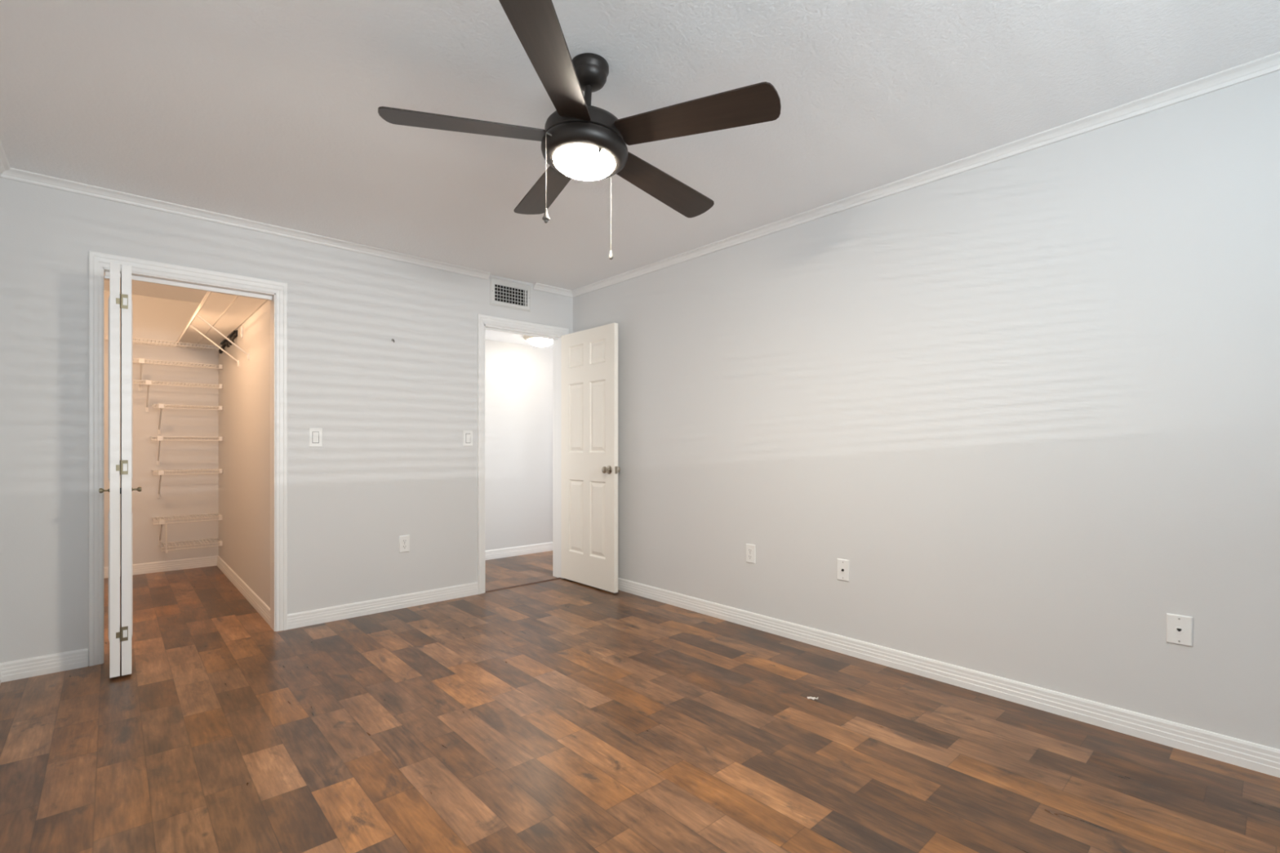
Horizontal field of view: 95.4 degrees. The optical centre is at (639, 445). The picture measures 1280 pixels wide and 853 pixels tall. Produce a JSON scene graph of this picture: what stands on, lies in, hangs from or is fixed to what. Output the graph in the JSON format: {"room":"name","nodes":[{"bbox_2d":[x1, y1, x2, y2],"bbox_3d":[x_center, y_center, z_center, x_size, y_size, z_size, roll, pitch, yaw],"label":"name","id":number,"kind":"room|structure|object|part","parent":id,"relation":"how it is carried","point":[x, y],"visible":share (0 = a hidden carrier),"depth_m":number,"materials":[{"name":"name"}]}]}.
{"room":"empty bedroom","nodes":[
{"label":"empty bedroom","id":0,"kind":"room"},
{"bbox_2d":[104,290,218,567],"bbox_3d":[-4.671,-0.098,4.822,2.108,2.415,0.120,0,0,-42],"label":"wall","id":1,"kind":"structure","parent":0,"point":[153,317],"depth_m":5.18,"materials":[{"name":"white paint"}]},
{"bbox_2d":[104,555,217,577],"bbox_3d":[-4.619,1.065,4.779,1.888,0.090,0.014,0,0,-42],"label":"baseboard","id":2,"kind":"structure","parent":1,"relation":"attached to","point":[188,563],"depth_m":5.18,"materials":[{"name":"white paint"}]},
{"bbox_2d":[104,335,221,351],"bbox_3d":[-4.521,-0.874,4.673,1.883,0.034,0.300,0,0,-42],"label":"wire shelf","id":3,"kind":"object","parent":1,"relation":"attached to","point":[106,338],"visible":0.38,"depth_m":5.03,"materials":[{"name":"white metal"}]},
{"bbox_2d":[132,358,222,391],"bbox_3d":[-4.053,-0.598,5.094,0.623,0.256,0.305,0,0,-42],"label":"wire shelf","id":4,"kind":"object","parent":1,"relation":"attached to","point":[141,361],"visible":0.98,"depth_m":5.03,"materials":[{"name":"white metal"}]},
{"bbox_2d":[132,379,222,412],"bbox_3d":[-4.052,-0.423,5.096,0.618,0.256,0.305,0,0,-42],"label":"wire shelf","id":5,"kind":"object","parent":1,"relation":"attached to","point":[147,382],"visible":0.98,"depth_m":5.03,"materials":[{"name":"white metal"}]},
{"bbox_2d":[150,435,222,465],"bbox_3d":[-4.003,0.044,5.140,0.488,0.256,0.305,0,0,-42],"label":"wire shelf","id":6,"kind":"object","parent":1,"relation":"attached to","point":[159,438],"visible":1,"depth_m":5.04,"materials":[{"name":"white metal"}]},
{"bbox_2d":[151,513,222,553],"bbox_3d":[-3.998,0.764,5.143,0.476,0.286,0.307,0,0,-42],"label":"wire shelf","id":7,"kind":"object","parent":1,"relation":"attached to","point":[220,517],"visible":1,"depth_m":5.06,"materials":[{"name":"white metal"}]},
{"bbox_2d":[151,403,222,434],"bbox_3d":[-3.999,-0.230,5.144,0.476,0.256,0.305,0,0,-42],"label":"wire shelf","id":8,"kind":"object","parent":1,"relation":"attached to","point":[161,406],"visible":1,"depth_m":5.08,"materials":[{"name":"white metal"}]},
{"bbox_2d":[151,468,222,498],"bbox_3d":[-3.999,0.334,5.144,0.476,0.256,0.305,0,0,-42],"label":"wire shelf","id":9,"kind":"object","parent":1,"relation":"attached to","point":[160,473],"visible":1,"depth_m":5.08,"materials":[{"name":"white metal"}]},
{"bbox_2d":[159,537,222,551],"bbox_3d":[-3.981,0.871,5.161,0.426,0.040,0.304,0,0,-42],"label":"wire shelf","id":10,"kind":"object","parent":1,"relation":"attached to","point":[220,543],"visible":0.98,"depth_m":5.13,"materials":[{"name":"white metal"}]},
{"bbox_2d":[218,300,270,608],"bbox_3d":[-3.054,-0.098,4.534,0.100,2.415,2.480,0,0,-42],"label":"wall","id":11,"kind":"structure","parent":0,"point":[244,420],"depth_m":4.31,"materials":[{"name":"white paint"}]},
{"bbox_2d":[176,291,266,366],"bbox_3d":[-3.209,-0.778,4.401,0.308,0.317,2.454,0,0,-42],"label":"wire shelf","id":12,"kind":"object","parent":11,"relation":"attached to","point":[218,315],"visible":0.88,"depth_m":4.19,"materials":[{"name":"white metal"}]},
{"bbox_2d":[218,339,227,353],"bbox_3d":[-3.630,-0.863,5.065,0.039,0.103,0.280,0,0,-42],"label":"hook rack","id":13,"kind":"object","parent":11,"relation":"attached to","point":[224,342],"visible":0.76,"depth_m":5.04,"materials":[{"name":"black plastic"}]},
{"bbox_3d":[-3.625,-0.890,5.069,0.026,0.050,0.280,0,0,-42],"label":"rail","id":14,"kind":"part","parent":13,"relation":"part of","materials":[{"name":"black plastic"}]},
{"bbox_2d":[226,329,237,347],"bbox_3d":[-3.311,-0.863,4.713,0.039,0.103,0.370,0,0,-42],"label":"hook rack","id":15,"kind":"object","parent":11,"relation":"attached to","point":[233,335],"visible":0.87,"depth_m":4.68,"materials":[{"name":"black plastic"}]},
{"bbox_3d":[-3.306,-0.890,4.718,0.026,0.050,0.370,0,0,-42],"label":"rail","id":16,"kind":"part","parent":15,"relation":"part of","materials":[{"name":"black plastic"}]},
{"bbox_2d":[217,555,270,626],"bbox_3d":[-3.100,1.065,4.500,0.014,0.090,2.470,0,0,-42],"label":"baseboard","id":17,"kind":"structure","parent":11,"relation":"attached to","point":[250,595],"depth_m":4.23,"materials":[{"name":"white paint"}]},
{"bbox_2d":[0,177,573,665],"bbox_3d":[-1.394,-0.098,4.286,6.240,2.415,0.120,0,0,-42],"label":"wall","id":18,"kind":"structure","parent":0,"point":[392,462],"depth_m":3.61,"materials":[{"name":"white paint"}]},
{"bbox_2d":[0,648,88,682],"bbox_3d":[-2.897,1.065,2.830,0.310,0.090,0.014,0,0,-42],"label":"baseboard","id":19,"kind":"structure","parent":18,"relation":"attached to","point":[21,668],"depth_m":2.83,"materials":[{"name":"white paint"}]},
{"bbox_2d":[98,262,142,678],"bbox_3d":[-2.597,0.115,2.909,0.154,1.963,0.381,0,0,-42],"label":"door","id":20,"kind":"structure","parent":18,"relation":"in","point":[117,300],"depth_m":2.77,"materials":[{"name":"white paint"}]},
{"bbox_3d":[-2.547,0.212,2.766,0.038,0.025,0.025,0,0,-42],"label":"knob","id":21,"kind":"part","parent":20,"relation":"part of","materials":[{"name":"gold metal"}]},
{"bbox_3d":[-2.630,0.111,2.883,0.005,1.670,0.255,0,0,-42],"label":"raised panel","id":22,"kind":"part","parent":20,"relation":"part of","materials":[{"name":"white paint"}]},
{"bbox_3d":[-2.568,0.111,2.939,0.005,1.670,0.255,0,0,-42],"label":"raised panel","id":23,"kind":"part","parent":20,"relation":"part of","materials":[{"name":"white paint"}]},
{"bbox_3d":[-2.460,0.212,2.845,0.038,0.025,0.025,0,0,-42],"label":"knob","id":24,"kind":"part","parent":20,"relation":"part of","materials":[{"name":"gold metal"}]},
{"bbox_2d":[88,250,287,666],"bbox_3d":[-2.499,0.063,3.274,0.871,2.094,0.141,0,0,-42],"label":"door frame","id":25,"kind":"structure","parent":18,"relation":"attached to","point":[97,260],"depth_m":3.19,"materials":[{"name":"white paint"}]},
{"bbox_2d":[0,168,490,279],"bbox_3d":[-2.071,-1.284,3.560,2.514,0.042,0.045,0,0,-42],"label":"crown molding","id":26,"kind":"structure","parent":18,"relation":"attached to","point":[13,174],"depth_m":3.28,"materials":[{"name":"white paint"}]},
{"bbox_2d":[308,427,322,447],"bbox_3d":[-2.021,-0.053,3.628,0.074,0.118,0.012,0,0,-42],"label":"light switch","id":27,"kind":"object","parent":18,"relation":"attached to","point":[315,434],"visible":1,"depth_m":3.63,"materials":[{"name":"white plastic"}]},
{"bbox_2d":[287,582,478,629],"bbox_3d":[-1.675,1.065,3.940,1.244,0.090,0.014,0,0,-42],"label":"baseboard","id":28,"kind":"structure","parent":18,"relation":"attached to","point":[312,617],"depth_m":3.87,"materials":[{"name":"white paint"}]},
{"bbox_2d":[399,534,409,552],"bbox_3d":[-1.617,0.672,3.997,0.070,0.114,0.008,0,0,-42],"label":"power outlet","id":29,"kind":"object","parent":18,"relation":"attached to","point":[404,540],"visible":1,"depth_m":3.99,"materials":[{"name":"white plastic"}]},
{"bbox_2d":[462,430,472,446],"bbox_3d":[-1.272,-0.056,4.308,0.074,0.118,0.012,0,0,-42],"label":"light switch","id":30,"kind":"object","parent":18,"relation":"attached to","point":[467,434],"visible":1,"depth_m":4.30,"materials":[{"name":"white plastic"}]},
{"bbox_2d":[489,276,530,311],"bbox_3d":[-1.008,-1.182,4.545,0.352,0.212,0.016,0,0,-42],"label":"air vent","id":31,"kind":"object","parent":18,"relation":"in","point":[503,293],"visible":1,"depth_m":4.54,"materials":[{"name":"white metal"}]},
{"bbox_2d":[477,314,568,594],"bbox_3d":[-0.951,0.061,4.680,0.824,2.098,0.141,0,0,-42],"label":"door frame","id":32,"kind":"structure","parent":18,"relation":"attached to","point":[482,319],"depth_m":4.61,"materials":[{"name":"white paint"}]},
{"bbox_2d":[560,322,620,592],"bbox_3d":[-0.411,0.089,4.617,0.156,2.018,0.717,0,0,-42],"label":"door","id":33,"kind":"structure","parent":32,"relation":"attached to","point":[589,468],"depth_m":4.57,"materials":[{"name":"white paint"}]},
{"bbox_3d":[-0.254,0.180,4.371,0.060,0.064,0.064,0,0,-42],"label":"knob","id":34,"kind":"part","parent":33,"relation":"part of","materials":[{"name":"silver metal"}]},
{"bbox_2d":[533,283,572,297],"bbox_3d":[-0.701,-1.284,4.804,0.392,0.042,0.045,0,0,-42],"label":"crown molding","id":35,"kind":"structure","parent":18,"relation":"attached to","point":[546,288],"depth_m":4.79,"materials":[{"name":"white paint"}]},
{"bbox_2d":[484,339,552,551],"bbox_3d":[-1.116,0.036,6.099,3.390,2.147,0.120,0,0,-42],"label":"wall","id":36,"kind":"structure","parent":0,"point":[518,378],"depth_m":5.90,"materials":[{"name":"white paint"}]},
{"bbox_2d":[484,542,552,559],"bbox_3d":[-1.570,1.065,5.596,1.800,0.090,0.014,0,0,-42],"label":"baseboard","id":37,"kind":"structure","parent":36,"relation":"attached to","point":[544,547],"depth_m":5.89,"materials":[{"name":"white paint"}]},
{"bbox_2d":[484,329,552,348],"bbox_3d":[-0.768,-1.097,5.716,3.390,0.120,1.155,0,0,-42],"label":"ceiling","id":38,"kind":"structure","parent":0,"point":[489,335],"depth_m":5.57,"materials":[{"name":"white paint"}]},
{"bbox_2d":[523,335,552,346],"bbox_3d":[-0.946,-0.992,5.551,0.330,0.090,0.330,0,0,-42],"label":"ceiling light","id":39,"kind":"object","parent":38,"relation":"attached to","point":[535,341],"visible":0.77,"depth_m":5.47,"materials":[{"name":"beige glass"}]},
{"bbox_2d":[0,551,1279,852],"bbox_3d":[-0.449,1.160,3.172,6.400,0.100,8.500,0,0,-42],"label":"floor","id":40,"kind":"structure","parent":0,"point":[564,715],"depth_m":2.14,"materials":[{"name":"brown laminate"}]},
{"bbox_2d":[484,577,561,592],"bbox_3d":[-0.925,1.107,4.650,0.693,0.006,0.036,0,0,-42],"label":"threshold","id":41,"kind":"object","parent":40,"relation":"on","point":[540,581],"visible":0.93,"depth_m":4.62,"materials":[{"name":"brown wood"}]},
{"bbox_2d":[807,696,817,699],"bbox_3d":[0.757,1.105,2.550,0.048,0.007,0.024,0,0,8],"label":"paper scrap","id":42,"kind":"object","parent":40,"relation":"on","point":[809,697],"visible":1,"depth_m":2.55,"materials":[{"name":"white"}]},
{"bbox_2d":[0,0,1279,303],"bbox_3d":[-1.131,-1.355,2.552,4.297,0.100,8.240,0,0,-42],"label":"ceiling","id":43,"kind":"structure","parent":0,"point":[262,111],"depth_m":2.19,"materials":[{"name":"white paint"}]},
{"bbox_2d":[377,0,781,259],"bbox_3d":[-0.164,-0.989,2.022,1.239,0.633,1.272,0,0,-42],"label":"ceiling fan","id":44,"kind":"object","parent":43,"relation":"hanging from","point":[580,140],"visible":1,"depth_m":1.87,"materials":[{"name":"black metal"}]},
{"bbox_3d":[-0.580,-1.057,1.919,0.527,0.006,0.141,2,10,-10],"label":"blade","id":45,"kind":"part","parent":44,"relation":"part of","materials":[{"name":"brown wood"}]},
{"bbox_3d":[-0.374,-1.032,2.340,0.141,0.006,0.527,-10,3,-28],"label":"blade","id":46,"kind":"part","parent":44,"relation":"part of","materials":[{"name":"brown wood"}]},
{"bbox_3d":[-0.242,-1.050,1.592,0.141,0.006,0.527,15,1,8],"label":"blade","id":47,"kind":"part","parent":44,"relation":"part of","materials":[{"name":"brown wood"}]},
{"bbox_3d":[-0.292,-0.881,1.872,0.006,0.247,0.029,0,0,42],"label":"pull chain","id":48,"kind":"part","parent":44,"relation":"part of","materials":[{"name":"grey metal"}]},
{"bbox_3d":[-0.190,-0.956,1.985,0.211,0.049,0.211,0,0,-42],"label":"lamp shade","id":49,"kind":"part","parent":44,"relation":"part of","materials":[{"name":"white glass"}]},
{"bbox_3d":[-0.104,-0.834,2.099,0.003,0.267,0.002,0,0,-42],"label":"pull chain","id":50,"kind":"part","parent":44,"relation":"part of","materials":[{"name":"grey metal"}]},
{"bbox_3d":[0.090,-1.010,2.274,0.141,0.006,0.527,-15,-15,42],"label":"blade","id":51,"kind":"part","parent":44,"relation":"part of","materials":[{"name":"brown wood"}]},
{"bbox_3d":[0.172,-1.022,1.812,0.527,0.006,0.141,3,-14,26],"label":"blade","id":52,"kind":"part","parent":44,"relation":"part of","materials":[{"name":"brown wood"}]},
{"bbox_2d":[573,70,1279,749],"bbox_3d":[1.329,-0.098,2.950,0.120,2.415,5.520,0,0,-42],"label":"wall","id":53,"kind":"structure","parent":0,"point":[1029,400],"depth_m":2.53,"materials":[{"name":"white paint"}]},
{"bbox_2d":[746,543,755,564],"bbox_3d":[0.678,0.661,3.571,0.008,0.114,0.070,0,0,-42],"label":"power outlet","id":54,"kind":"object","parent":53,"relation":"attached to","point":[750,548],"visible":1,"depth_m":3.56,"materials":[{"name":"white plastic"}]},
{"bbox_2d":[836,558,849,582],"bbox_3d":[1.086,0.665,3.117,0.015,0.114,0.070,0,0,-42],"label":"plate","id":55,"kind":"object","parent":53,"relation":"attached to","point":[842,565],"visible":1,"depth_m":3.11,"materials":[{"name":"white plastic"}]},
{"bbox_2d":[571,51,1279,297],"bbox_3d":[1.228,-1.284,2.939,0.045,0.042,5.400,0,0,-42],"label":"crown molding","id":56,"kind":"structure","parent":53,"relation":"attached to","point":[1269,64],"depth_m":2.55,"materials":[{"name":"white paint"}]},
{"bbox_2d":[617,577,1279,777],"bbox_3d":[1.239,1.065,2.949,0.014,0.090,5.400,0,0,-42],"label":"baseboard","id":57,"kind":"structure","parent":53,"relation":"attached to","point":[1255,757],"depth_m":2.53,"materials":[{"name":"white paint"}]},
{"bbox_2d":[1166,613,1192,647],"bbox_3d":[1.980,0.675,2.137,0.008,0.108,0.070,0,0,-42],"label":"phone jack plate","id":58,"kind":"object","parent":53,"relation":"attached to","point":[1179,628],"visible":1,"depth_m":2.13,"materials":[{"name":"white plastic"}]},
{"bbox_3d":[-1.205,-0.097,0.648,0.120,2.415,5.520,0,0,-42],"label":"wall","id":59,"kind":"structure","parent":0,"visible":0},
{"bbox_2d":[0,140,10,175],"bbox_3d":[-1.184,-1.284,0.748,0.045,0.042,5.400,0,0,-42],"label":"crown molding","id":60,"kind":"structure","parent":59,"relation":"attached to","point":[4,165],"depth_m":2.65,"materials":[{"name":"white paint"}]}
]}

